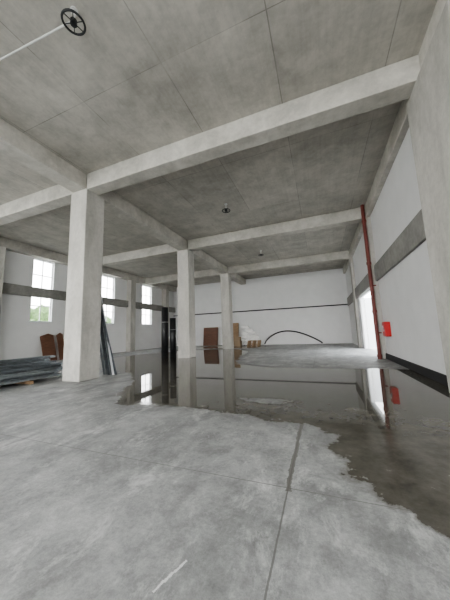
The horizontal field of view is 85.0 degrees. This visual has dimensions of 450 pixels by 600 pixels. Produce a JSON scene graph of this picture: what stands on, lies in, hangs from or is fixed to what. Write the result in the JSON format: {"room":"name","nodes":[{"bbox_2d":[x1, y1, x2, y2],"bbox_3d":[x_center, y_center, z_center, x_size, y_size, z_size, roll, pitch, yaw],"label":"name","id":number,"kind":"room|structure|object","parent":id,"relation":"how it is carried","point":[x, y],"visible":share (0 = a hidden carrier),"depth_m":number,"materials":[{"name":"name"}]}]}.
{"room":"empty warehouse","nodes":[
{"label":"empty warehouse","id":0,"kind":"room"},
{"bbox_2d":[0,250,173,359],"bbox_3d":[-13.499,0.178,15.650,0.300,7.730,36.400,-5,-8,21],"label":"wall","id":1,"kind":"structure","parent":0,"point":[19,337],"depth_m":17.34,"materials":[{"name":"white paint"}]},
{"bbox_2d":[31,259,52,321],"bbox_3d":[-12.955,-0.640,17.317,0.060,4.350,1.400,-5,-8,21],"label":"frame","id":2,"kind":"object","parent":1,"relation":"attached to","point":[51,277],"visible":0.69,"depth_m":17.50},
{"bbox_2d":[2,283,174,312],"bbox_3d":[-13.272,-0.647,15.659,0.250,0.650,36.400,-5,-8,21],"label":"beam","id":3,"kind":"structure","parent":1,"relation":"attached to","point":[13,289],"depth_m":17.55,"materials":[{"name":"concrete"}]},
{"bbox_2d":[102,275,113,323],"bbox_3d":[-10.886,-0.014,22.591,0.060,4.350,1.500,-5,-8,21],"label":"frame","id":4,"kind":"object","parent":1,"relation":"attached to","point":[106,311],"visible":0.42,"depth_m":22.83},
{"bbox_2d":[142,285,150,324],"bbox_3d":[-8.907,0.585,27.634,0.060,4.350,1.600,-5,-8,21],"label":"frame","id":5,"kind":"object","parent":1,"relation":"attached to","point":[142,285],"visible":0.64,"depth_m":28.12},
{"bbox_2d":[0,0,436,286],"bbox_3d":[-3.765,-4.635,12.565,21.400,0.300,36.700,-5,-8,21],"label":"ceiling","id":6,"kind":"structure","parent":0,"point":[143,76],"depth_m":6.63,"materials":[{"name":"concrete"}]},
{"bbox_2d":[0,6,85,60],"bbox_3d":[-4.724,-5.263,5.226,4.257,0.320,0.419,-4,-8,16],"label":"ring pendant light","id":7,"kind":"object","parent":6,"relation":"hanging from","point":[73,22],"visible":1,"depth_m":4.75,"materials":[{"name":"black plastic"}]},
{"bbox_2d":[0,236,176,291],"bbox_3d":[-13.277,-3.374,15.984,0.450,0.620,36.400,-5,-8,21],"label":"concrete beam","id":8,"kind":"structure","parent":6,"relation":"attached to","point":[11,245],"depth_m":17.74,"materials":[{"name":"grey concrete"}]},
{"bbox_2d":[0,118,245,284],"bbox_3d":[-4.418,-4.148,12.601,0.640,0.610,36.400,-5,-8,21],"label":"concrete beam","id":9,"kind":"structure","parent":6,"relation":"attached to","point":[14,143],"depth_m":9.06,"materials":[{"name":"grey concrete"}]},
{"bbox_2d":[102,244,178,266],"bbox_3d":[-7.483,-3.227,18.590,9.362,0.640,0.500,-5,-8,21],"label":"concrete beam","id":10,"kind":"structure","parent":6,"relation":"attached to","point":[162,250],"depth_m":17.89,"materials":[{"name":"grey concrete"}]},
{"bbox_2d":[222,203,229,212],"bbox_3d":[0.048,-4.503,11.972,0.420,0.390,0.420,-5,-8,21],"label":"ring pendant light","id":11,"kind":"object","parent":6,"relation":"hanging from","point":[225,204],"visible":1,"depth_m":11.94,"materials":[{"name":"black plastic"}]},
{"bbox_2d":[87,55,419,194],"bbox_3d":[-0.214,-4.934,7.705,10.682,0.640,0.500,-5,-8,21],"label":"concrete beam","id":12,"kind":"structure","parent":6,"relation":"attached to","point":[395,82],"depth_m":6.93,"materials":[{"name":"grey concrete"}]},
{"bbox_2d":[188,207,365,250],"bbox_3d":[2.552,-4.098,14.756,10.682,0.640,0.500,-5,-8,21],"label":"concrete beam","id":13,"kind":"structure","parent":6,"relation":"attached to","point":[351,216],"depth_m":14.28,"materials":[{"name":"grey concrete"}]},
{"bbox_2d":[228,250,350,273],"bbox_3d":[5.319,-3.261,21.807,10.682,0.640,0.500,-5,-8,21],"label":"concrete beam","id":14,"kind":"structure","parent":6,"relation":"attached to","point":[342,255],"depth_m":21.41,"materials":[{"name":"grey concrete"}]},
{"bbox_2d":[343,0,446,273],"bbox_3d":[5.787,-5.029,8.701,0.200,0.620,36.400,-5,-8,21],"label":"concrete beam","id":15,"kind":"structure","parent":6,"relation":"attached to","point":[400,127],"depth_m":7.94,"materials":[{"name":"grey concrete"}]},
{"bbox_2d":[0,343,449,599],"bbox_3d":[-3.502,3.165,11.481,21.400,0.001,36.600,-5,-8,21],"label":"floor","id":16,"kind":"structure","parent":0,"point":[273,471],"depth_m":2.53,"materials":[{"name":"concrete"}]},
{"bbox_2d":[0,246,5,314],"bbox_3d":[-13.564,0.308,14.255,0.550,7.110,0.700,-5,-8,21],"label":"concrete column","id":17,"kind":"structure","parent":16,"relation":"on","point":[2,249],"depth_m":14.64,"materials":[{"name":"grey concrete"}]},
{"bbox_2d":[0,355,62,385],"bbox_3d":[-8.008,2.281,6.759,1.511,0.831,6.987,-5,-8,21],"label":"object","id":18,"kind":"object","parent":16,"relation":"on","point":[20,370],"visible":0.94,"depth_m":8.59,"materials":[{"name":"grey metal"}]},
{"bbox_2d":[40,334,56,360],"bbox_3d":[-12.168,3.253,16.924,0.618,1.874,0.900,-5,-8,21],"label":"board","id":19,"kind":"object","parent":16,"relation":"on","point":[47,340],"visible":0.82,"depth_m":16.93,"materials":[{"name":"brown wood"}]},
{"bbox_2d":[56,333,63,359],"bbox_3d":[-11.869,3.324,17.771,0.575,1.936,0.450,-5,-8,21],"label":"board","id":20,"kind":"object","parent":16,"relation":"on","point":[60,341],"visible":0.77,"depth_m":17.73,"materials":[{"name":"brown wood"}]},
{"bbox_2d":[62,188,104,381],"bbox_3d":[-5.347,-0.642,9.372,0.840,7.120,0.840,-5,-8,21],"label":"concrete column","id":21,"kind":"structure","parent":16,"relation":"on","point":[81,355],"depth_m":9.06,"materials":[{"name":"grey concrete"}]},
{"bbox_2d":[0,184,72,225],"bbox_3d":[-10.249,-4.064,11.539,9.362,0.640,0.500,-5,-8,21],"label":"concrete beam","id":22,"kind":"structure","parent":21,"relation":"on","point":[56,196],"depth_m":10.56,"materials":[{"name":"grey concrete"}]},
{"bbox_2d":[100,298,116,374],"bbox_3d":[-4.763,1.173,9.848,0.625,3.608,0.791,-5,-8,21],"label":"studs","id":23,"kind":"object","parent":16,"relation":"on","point":[110,368],"visible":0.6,"depth_m":9.77,"materials":[{"name":"silver metal"}]},
{"bbox_2d":[126,280,135,351],"bbox_3d":[-9.462,1.549,24.711,0.550,7.110,0.700,-5,-8,21],"label":"concrete column","id":24,"kind":"structure","parent":16,"relation":"on","point":[131,285],"depth_m":24.48,"materials":[{"name":"grey concrete"}]},
{"bbox_2d":[161,307,167,357],"bbox_3d":[-4.059,2.171,16.572,0.490,3.350,0.490,-2,-8,-1],"label":"roll","id":25,"kind":"object","parent":16,"relation":"on","point":[164,310],"visible":0.99,"depth_m":16.41,"materials":[{"name":"black plastic"}]},
{"bbox_2d":[162,289,168,346],"bbox_3d":[-7.320,2.197,30.170,0.550,7.110,0.700,-5,-8,21],"label":"concrete column","id":26,"kind":"structure","parent":16,"relation":"on","point":[165,292],"depth_m":30.22,"materials":[{"name":"grey concrete"}]},
{"bbox_2d":[170,318,175,357],"bbox_3d":[-3.508,2.524,16.530,0.431,2.600,0.430,-2,-8,-2],"label":"roll","id":27,"kind":"object","parent":16,"relation":"on","point":[172,320],"visible":0.9,"depth_m":16.39,"materials":[{"name":"black plastic"}]},
{"bbox_2d":[177,249,195,357],"bbox_3d":[-2.581,0.195,16.422,0.840,7.120,0.840,-5,-8,21],"label":"concrete column","id":28,"kind":"structure","parent":16,"relation":"on","point":[186,338],"depth_m":16.09,"materials":[{"name":"grey concrete"}]},
{"bbox_2d":[203,327,217,345],"bbox_3d":[-1.749,4.444,29.836,1.900,2.185,0.372,-5,-8,21],"label":"panel","id":29,"kind":"object","parent":16,"relation":"on","point":[210,338],"visible":1,"depth_m":29.80,"materials":[{"name":"brown wood"}]},
{"bbox_2d":[220,273,233,348],"bbox_3d":[0.185,1.032,23.473,0.840,7.120,0.840,-5,-8,21],"label":"concrete column","id":30,"kind":"structure","parent":16,"relation":"on","point":[225,279],"depth_m":23.13,"materials":[{"name":"grey concrete"}]},
{"bbox_2d":[143,269,219,284],"bbox_3d":[-4.717,-2.390,25.640,9.362,0.640,0.500,-5,-8,21],"label":"concrete beam","id":31,"kind":"structure","parent":30,"relation":"on","point":[204,273],"depth_m":25.64,"materials":[{"name":"grey concrete"}]},
{"bbox_2d":[233,323,238,340],"bbox_3d":[1.037,4.001,28.795,1.200,2.587,0.375,-5,-8,21],"label":"plywood sheet","id":32,"kind":"object","parent":16,"relation":"on","point":[235,325],"visible":0.43,"depth_m":28.79,"materials":[{"name":"beige wood"}]},
{"bbox_2d":[234,341,241,345],"bbox_3d":[1.429,4.724,26.706,0.720,0.568,0.503,-5,-8,21],"label":"cardboard box","id":33,"kind":"object","parent":16,"relation":"on","point":[236,343],"visible":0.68,"depth_m":26.49,"materials":[{"name":"brown cardboard"}]},
{"bbox_2d":[240,325,259,345],"bbox_3d":[2.570,3.952,27.482,2.755,2.232,0.870,-5,-8,21],"label":"sacks","id":34,"kind":"object","parent":16,"relation":"on","point":[248,335],"visible":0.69,"depth_m":27.25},
{"bbox_2d":[264,330,322,343],"bbox_3d":[7.162,3.970,26.304,6.107,1.473,0.290,-5,-8,21],"label":"hose","id":35,"kind":"object","parent":16,"relation":"on","point":[284,330],"visible":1,"depth_m":26.27,"materials":[{"name":"plastic"}]},
{"bbox_2d":[349,257,361,347],"bbox_3d":[10.488,0.143,19.537,0.390,7.110,0.840,-5,-8,21],"label":"concrete column","id":36,"kind":"structure","parent":16,"relation":"on","point":[353,283],"depth_m":19.31,"materials":[{"name":"grey concrete"}]},
{"bbox_2d":[360,205,381,358],"bbox_3d":[7.238,-1.039,12.112,0.310,7.730,0.220,-5,-8,21],"label":"riser pipe","id":37,"kind":"object","parent":16,"relation":"on","point":[368,263],"visible":0.98,"depth_m":12.04,"materials":[{"name":"red metal"}]},
{"bbox_2d":[366,217,386,358],"bbox_3d":[7.722,-0.694,12.486,0.390,7.110,0.840,-5,-8,21],"label":"concrete column","id":38,"kind":"structure","parent":16,"relation":"on","point":[368,219],"depth_m":12.11,"materials":[{"name":"grey concrete"}]},
{"bbox_2d":[406,0,449,392],"bbox_3d":[4.617,-1.612,4.735,0.510,7.110,2.240,-5,-8,21],"label":"concrete column","id":39,"kind":"structure","parent":16,"relation":"on","point":[428,105],"depth_m":5.17,"materials":[{"name":"grey concrete"}]},
{"bbox_2d":[174,268,352,345],"bbox_3d":[2.985,1.341,28.876,21.400,7.730,0.300,-5,-8,21],"label":"wall","id":40,"kind":"structure","parent":0,"point":[327,324],"depth_m":27.30,"materials":[{"name":"white paint"}]},
{"bbox_2d":[174,310,255,315],"bbox_3d":[-1.575,1.665,30.416,11.160,0.120,0.090,-5,-8,21],"label":"trim","id":41,"kind":"structure","parent":40,"relation":"attached to","point":[248,310],"depth_m":30.10,"materials":[{"name":"black plastic"}]},
{"bbox_2d":[256,304,347,310],"bbox_3d":[8.108,0.824,26.717,9.640,0.120,0.090,-5,-8,21],"label":"trim","id":42,"kind":"structure","parent":40,"relation":"attached to","point":[336,304],"depth_m":26.52,"materials":[{"name":"black plastic"}]},
{"bbox_2d":[345,128,445,374],"bbox_3d":[6.147,-1.527,8.145,0.300,7.730,36.400,-5,-8,21],"label":"wall","id":43,"kind":"structure","parent":0,"point":[407,297],"depth_m":8.35,"materials":[{"name":"white paint"}]},
{"bbox_2d":[360,289,369,348],"bbox_3d":[9.153,1.342,15.433,0.150,3.750,5.300,-5,-8,21],"label":"frame","id":44,"kind":"object","parent":43,"relation":"attached to","point":[368,291],"visible":0.49,"depth_m":17.76,"materials":[{"name":"white metal"}]},
{"bbox_2d":[364,298,376,347],"bbox_3d":[10.965,1.594,17.518,1.500,3.630,0.050,-5,-8,21],"label":"leaf","id":45,"kind":"object","parent":43,"relation":"attached to","point":[368,306],"visible":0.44,"depth_m":17.68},
{"bbox_2d":[347,209,425,305],"bbox_3d":[5.951,-1.793,8.253,0.100,0.800,36.400,-5,-8,21],"label":"beam","id":46,"kind":"structure","parent":43,"relation":"attached to","point":[413,235],"depth_m":8.47,"materials":[{"name":"concrete"}]},
{"bbox_2d":[382,322,391,336],"bbox_3d":[7.119,1.286,10.850,0.270,0.640,0.430,-5,-8,21],"label":"cabinet","id":47,"kind":"object","parent":43,"relation":"attached to","point":[386,328],"visible":1,"depth_m":10.66,"materials":[{"name":"red metal"}]},
{"bbox_2d":[386,353,447,386],"bbox_3d":[6.433,2.283,8.520,0.050,0.260,6.780,-5,-8,21],"label":"baseboard","id":48,"kind":"structure","parent":43,"relation":"attached to","point":[441,378],"depth_m":7.50,"materials":[{"name":"grey paint"}]},
{"label":"outside","id":49,"kind":"structure","parent":0,"visible":0},
{"bbox_3d":[1.877,2.258,4.399,120.000,0.350,130.000,-5,-8,21],"label":"ground","id":50,"kind":"structure","parent":49,"visible":0},
{"bbox_2d":[30,304,48,320],"bbox_3d":[-23.497,4.129,30.439,6.212,6.984,8.908,-5,-8,21],"label":"tree","id":51,"kind":"object","parent":50,"relation":"on","point":[34,314],"visible":0.07,"depth_m":29.53,"materials":[{"name":"green plant"}]},
{"bbox_2d":[105,316,111,322],"bbox_3d":[-19.315,5.400,38.212,4.807,5.848,7.825,-5,-8,21],"label":"tree","id":52,"kind":"object","parent":50,"relation":"on","point":[109,320],"visible":0.02,"depth_m":38.34,"materials":[{"name":"green plant"}]}
]}

